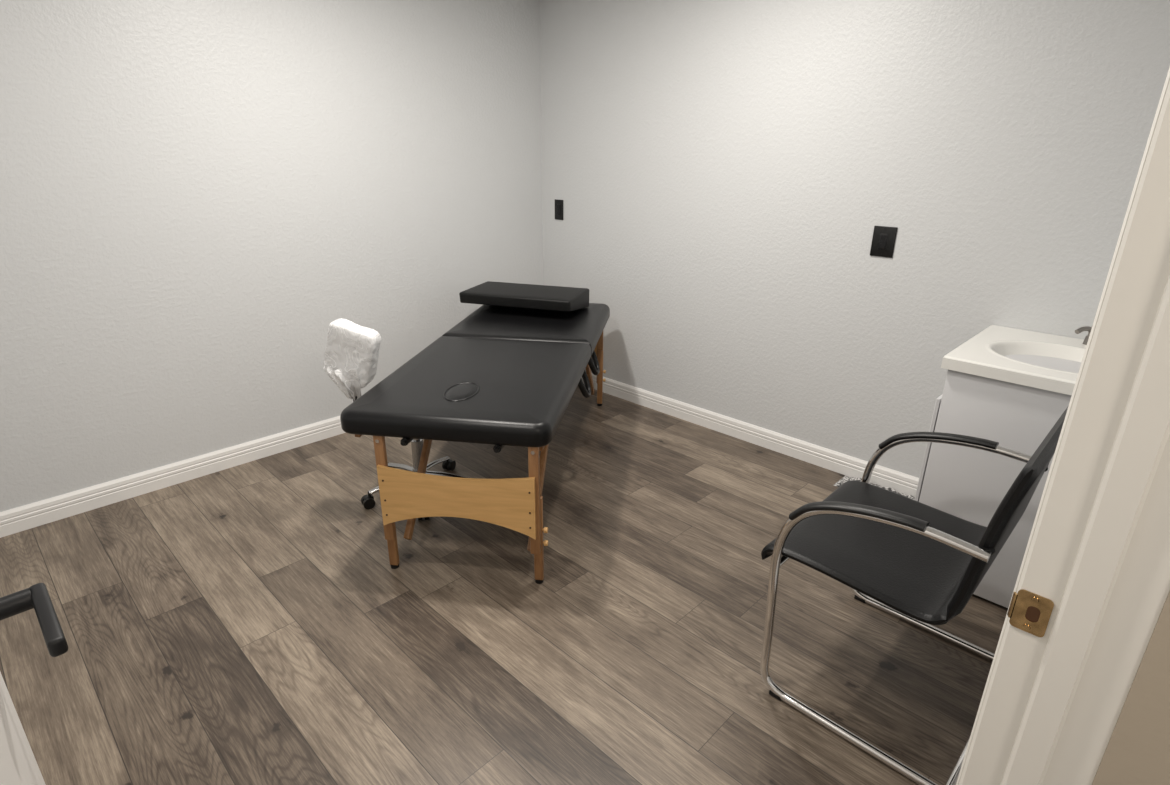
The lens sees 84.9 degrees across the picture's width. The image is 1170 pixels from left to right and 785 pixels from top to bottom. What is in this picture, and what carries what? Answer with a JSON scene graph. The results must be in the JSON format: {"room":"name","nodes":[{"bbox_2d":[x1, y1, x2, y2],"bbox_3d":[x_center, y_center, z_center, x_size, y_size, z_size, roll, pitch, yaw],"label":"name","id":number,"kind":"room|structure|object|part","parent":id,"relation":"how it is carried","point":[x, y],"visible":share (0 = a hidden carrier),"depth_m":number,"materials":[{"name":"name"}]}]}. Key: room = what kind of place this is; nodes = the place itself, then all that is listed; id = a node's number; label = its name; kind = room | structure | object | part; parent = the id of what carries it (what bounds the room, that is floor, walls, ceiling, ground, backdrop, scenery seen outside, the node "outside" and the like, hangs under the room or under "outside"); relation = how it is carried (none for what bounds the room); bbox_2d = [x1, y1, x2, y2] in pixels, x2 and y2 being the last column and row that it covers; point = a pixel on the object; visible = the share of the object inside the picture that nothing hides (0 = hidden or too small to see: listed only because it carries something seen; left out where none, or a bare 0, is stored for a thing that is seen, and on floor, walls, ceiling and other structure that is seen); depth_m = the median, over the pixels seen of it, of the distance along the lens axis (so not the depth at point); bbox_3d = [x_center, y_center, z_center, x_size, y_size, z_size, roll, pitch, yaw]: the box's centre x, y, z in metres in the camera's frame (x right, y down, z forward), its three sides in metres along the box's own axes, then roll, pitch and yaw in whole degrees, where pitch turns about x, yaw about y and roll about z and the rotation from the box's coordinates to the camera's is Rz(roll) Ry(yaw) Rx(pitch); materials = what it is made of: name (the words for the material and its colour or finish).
{"room":"examination room","nodes":[
{"label":"examination room","id":0,"kind":"room"},
{"bbox_2d":[0,0,542,511],"bbox_3d":[-1.557,-0.871,3.062,0.100,2.440,3.750,19,28,41],"label":"wall","id":1,"kind":"structure","parent":0,"point":[193,192],"depth_m":2.94,"materials":[{"name":"white paint"}]},
{"bbox_2d":[0,416,345,537],"bbox_3d":[-1.527,0.237,3.437,0.014,0.103,3.550,19,28,41],"label":"baseboard","id":2,"kind":"structure","parent":1,"relation":"attached to","point":[15,520],"depth_m":2.98,"materials":[{"name":"white paint"}]},
{"bbox_2d":[0,385,1007,784],"bbox_3d":[0.192,0.922,1.811,5.060,0.001,3.960,19,28,41],"label":"floor","id":3,"kind":"structure","parent":0,"point":[250,623],"depth_m":2.11,"materials":[{"name":"brown wood"}]},
{"bbox_2d":[323,318,467,520],"bbox_3d":[-0.804,0.067,2.815,0.517,0.872,0.609,19,28,41],"label":"stool","id":4,"kind":"object","parent":3,"relation":"on","point":[352,349],"visible":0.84,"depth_m":2.54,"materials":[{"name":"silver metal"}]},
{"bbox_2d":[340,303,609,583],"bbox_3d":[-0.348,0.065,3.137,0.785,0.658,1.900,3,21,8],"label":"massage table","id":5,"kind":"object","parent":3,"relation":"on","point":[501,376],"visible":0.98,"depth_m":2.33,"materials":[{"name":"black leather"}]},
{"bbox_3d":[-0.725,0.402,2.344,0.040,0.556,0.044,3,21,8],"label":"leg","id":6,"kind":"part","parent":5,"relation":"part of","materials":[{"name":"brown wood"}]},
{"bbox_3d":[-0.358,-0.140,3.062,0.690,0.035,1.760,3,21,8],"label":"under frame","id":7,"kind":"part","parent":5,"relation":"part of","materials":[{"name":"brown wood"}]},
{"bbox_3d":[-0.454,0.388,2.264,0.568,0.243,0.014,3,21,8],"label":"arched brace panel","id":8,"kind":"part","parent":5,"relation":"part of","materials":[{"name":"brown wood"}]},
{"bbox_2d":[493,445,504,452],"bbox_3d":[-0.294,0.184,2.186,0.028,0.031,0.071,3,21,8],"label":"socket","id":9,"kind":"object","parent":5,"relation":"attached to","point":[497,448],"depth_m":2.16,"materials":[{"name":"black plastic"}]},
{"bbox_2d":[459,281,588,311],"bbox_3d":[-0.336,-0.527,3.620,0.650,0.112,0.370,7,22,16],"label":"bolster cushion","id":10,"kind":"object","parent":5,"relation":"on","point":[544,297],"visible":1,"depth_m":3.50,"materials":[{"name":"black leather"}]},
{"bbox_3d":[-0.173,0.436,2.269,0.040,0.556,0.044,3,21,8],"label":"leg","id":11,"kind":"part","parent":5,"relation":"part of","materials":[{"name":"brown wood"}]},
{"bbox_3d":[-0.005,-0.038,2.936,0.066,0.121,0.140,3,21,8],"label":"carry handle","id":12,"kind":"part","parent":5,"relation":"part of","materials":[{"name":"black plastic"}]},
{"bbox_3d":[0.042,-0.149,3.233,0.066,0.121,0.140,3,21,8],"label":"carry handle","id":13,"kind":"part","parent":5,"relation":"part of","materials":[{"name":"black plastic"}]},
{"bbox_3d":[0.093,-0.195,3.949,0.040,0.556,0.044,3,21,8],"label":"leg","id":14,"kind":"part","parent":5,"relation":"part of","materials":[{"name":"brown wood"}]},
{"bbox_2d":[834,475,914,499],"bbox_3d":[1.400,0.466,2.995,0.420,0.039,0.140,19,28,41],"label":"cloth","id":15,"kind":"object","parent":3,"relation":"on","point":[845,478],"visible":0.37,"depth_m":3.07,"materials":[{"name":"fabric"}]},
{"bbox_2d":[760,405,1068,784],"bbox_3d":[0.909,0.441,1.820,0.595,0.906,0.648,19,28,41],"label":"chair","id":16,"kind":"object","parent":3,"relation":"on","point":[915,562],"visible":0.95,"depth_m":1.75,"materials":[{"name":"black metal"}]},
{"bbox_3d":[0.871,0.434,1.856,0.489,0.072,0.564,19,28,41],"label":"seat","id":17,"kind":"part","parent":16,"relation":"part of","materials":[{"name":"black leather"}]},
{"bbox_3d":[1.078,0.274,1.589,0.098,0.428,0.572,19,28,41],"label":"backrest","id":18,"kind":"part","parent":16,"relation":"part of","materials":[{"name":"black leather"}]},
{"bbox_2d":[915,394,942,501],"bbox_3d":[1.391,0.294,2.515,0.012,0.700,0.450,19,28,41],"label":"board","id":19,"kind":"object","parent":3,"relation":"on","point":[938,400],"visible":0.24,"depth_m":2.31,"materials":[{"name":"white laminate"}]},
{"bbox_2d":[919,325,1092,607],"bbox_3d":[1.610,0.233,2.360,0.500,0.928,0.620,19,28,41],"label":"sink vanity","id":20,"kind":"object","parent":3,"relation":"on","point":[1007,386],"visible":0.6,"depth_m":2.19,"materials":[{"name":"white laminate"}]},
{"bbox_2d":[941,325,1086,394],"bbox_3d":[1.613,-0.075,2.243,0.500,0.132,0.620,19,28,41],"label":"sink","id":21,"kind":"object","parent":20,"relation":"in","point":[999,360],"depth_m":2.18,"materials":[{"name":"white ceramic"}]},
{"bbox_2d":[1075,325,1092,344],"bbox_3d":[1.812,-0.207,2.316,0.058,0.072,0.107,19,28,41],"label":"faucet","id":22,"kind":"object","parent":20,"relation":"on","point":[1086,328],"depth_m":2.32,"materials":[{"name":"silver metal"}]},
{"bbox_2d":[539,0,1169,477],"bbox_3d":[0.947,-0.888,3.174,3.335,2.440,0.100,19,28,41],"label":"wall","id":23,"kind":"structure","parent":0,"point":[723,172],"depth_m":2.94,"materials":[{"name":"white paint"}]},
{"bbox_2d":[555,199,562,219],"bbox_3d":[-0.170,-1.183,4.140,0.078,0.125,0.010,19,28,41],"label":"wall outlet","id":24,"kind":"object","parent":23,"relation":"attached to","point":[558,203],"visible":1,"depth_m":4.14,"materials":[{"name":"black plastic"}]},
{"bbox_2d":[557,204,559,214],"bbox_3d":[-0.171,-1.183,4.138,0.033,0.067,0.004,19,28,41],"label":"receptacle","id":25,"kind":"object","parent":24,"relation":"attached to","point":[558,205],"depth_m":4.14,"materials":[{"name":"black plastic"}]},
{"bbox_2d":[581,373,918,496],"bbox_3d":[0.852,0.204,3.586,3.185,0.103,0.014,19,28,41],"label":"baseboard","id":26,"kind":"structure","parent":23,"relation":"attached to","point":[841,463],"depth_m":3.47,"materials":[{"name":"white paint"}]},
{"bbox_2d":[870,226,896,257],"bbox_3d":[1.307,-0.661,2.801,0.098,0.130,0.010,19,28,41],"label":"wall outlet","id":27,"kind":"object","parent":23,"relation":"attached to","point":[884,237],"visible":1,"depth_m":2.80,"materials":[{"name":"black plastic"}]},
{"bbox_2d":[878,234,887,249],"bbox_3d":[1.305,-0.660,2.800,0.033,0.067,0.004,19,28,41],"label":"receptacle","id":28,"kind":"object","parent":27,"relation":"attached to","point":[882,238],"depth_m":2.80,"materials":[{"name":"black plastic"}]},
{"bbox_2d":[1092,591,1169,784],"bbox_3d":[0.914,0.110,0.525,0.565,2.440,0.203,19,28,41],"label":"wall","id":29,"kind":"structure","parent":0,"point":[1137,752],"depth_m":0.74,"materials":[{"name":"beige paint"}]},
{"bbox_3d":[0.824,-0.033,0.902,0.125,2.440,3.550,19,28,41],"label":"wall","id":30,"kind":"structure","parent":0,"visible":0},
{"bbox_2d":[0,583,67,784],"bbox_3d":[-0.442,0.316,0.507,0.950,2.018,0.108,19,28,41],"label":"door","id":31,"kind":"structure","parent":30,"relation":"in","point":[18,764],"depth_m":0.78,"materials":[{"name":"white paint"}]},
{"bbox_3d":[-0.686,0.281,0.774,0.168,0.064,0.071,19,28,41],"label":"lever handle","id":32,"kind":"part","parent":31,"relation":"part of","materials":[{"name":"black metal"}]},
{"bbox_2d":[1007,589,1053,636],"bbox_3d":[0.559,0.277,0.805,0.005,0.056,0.043,-17,27,-39],"label":"strike plate","id":33,"kind":"object","parent":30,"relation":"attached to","point":[1029,612],"visible":1,"depth_m":0.80,"materials":[{"name":"gold metal"}]},
{"bbox_2d":[956,67,1169,784],"bbox_3d":[0.598,0.191,0.757,0.065,2.120,0.149,-8,22,-23],"label":"trim","id":34,"kind":"structure","parent":30,"relation":"attached to","point":[1098,547],"depth_m":0.73,"materials":[{"name":"white paint"}]}
]}

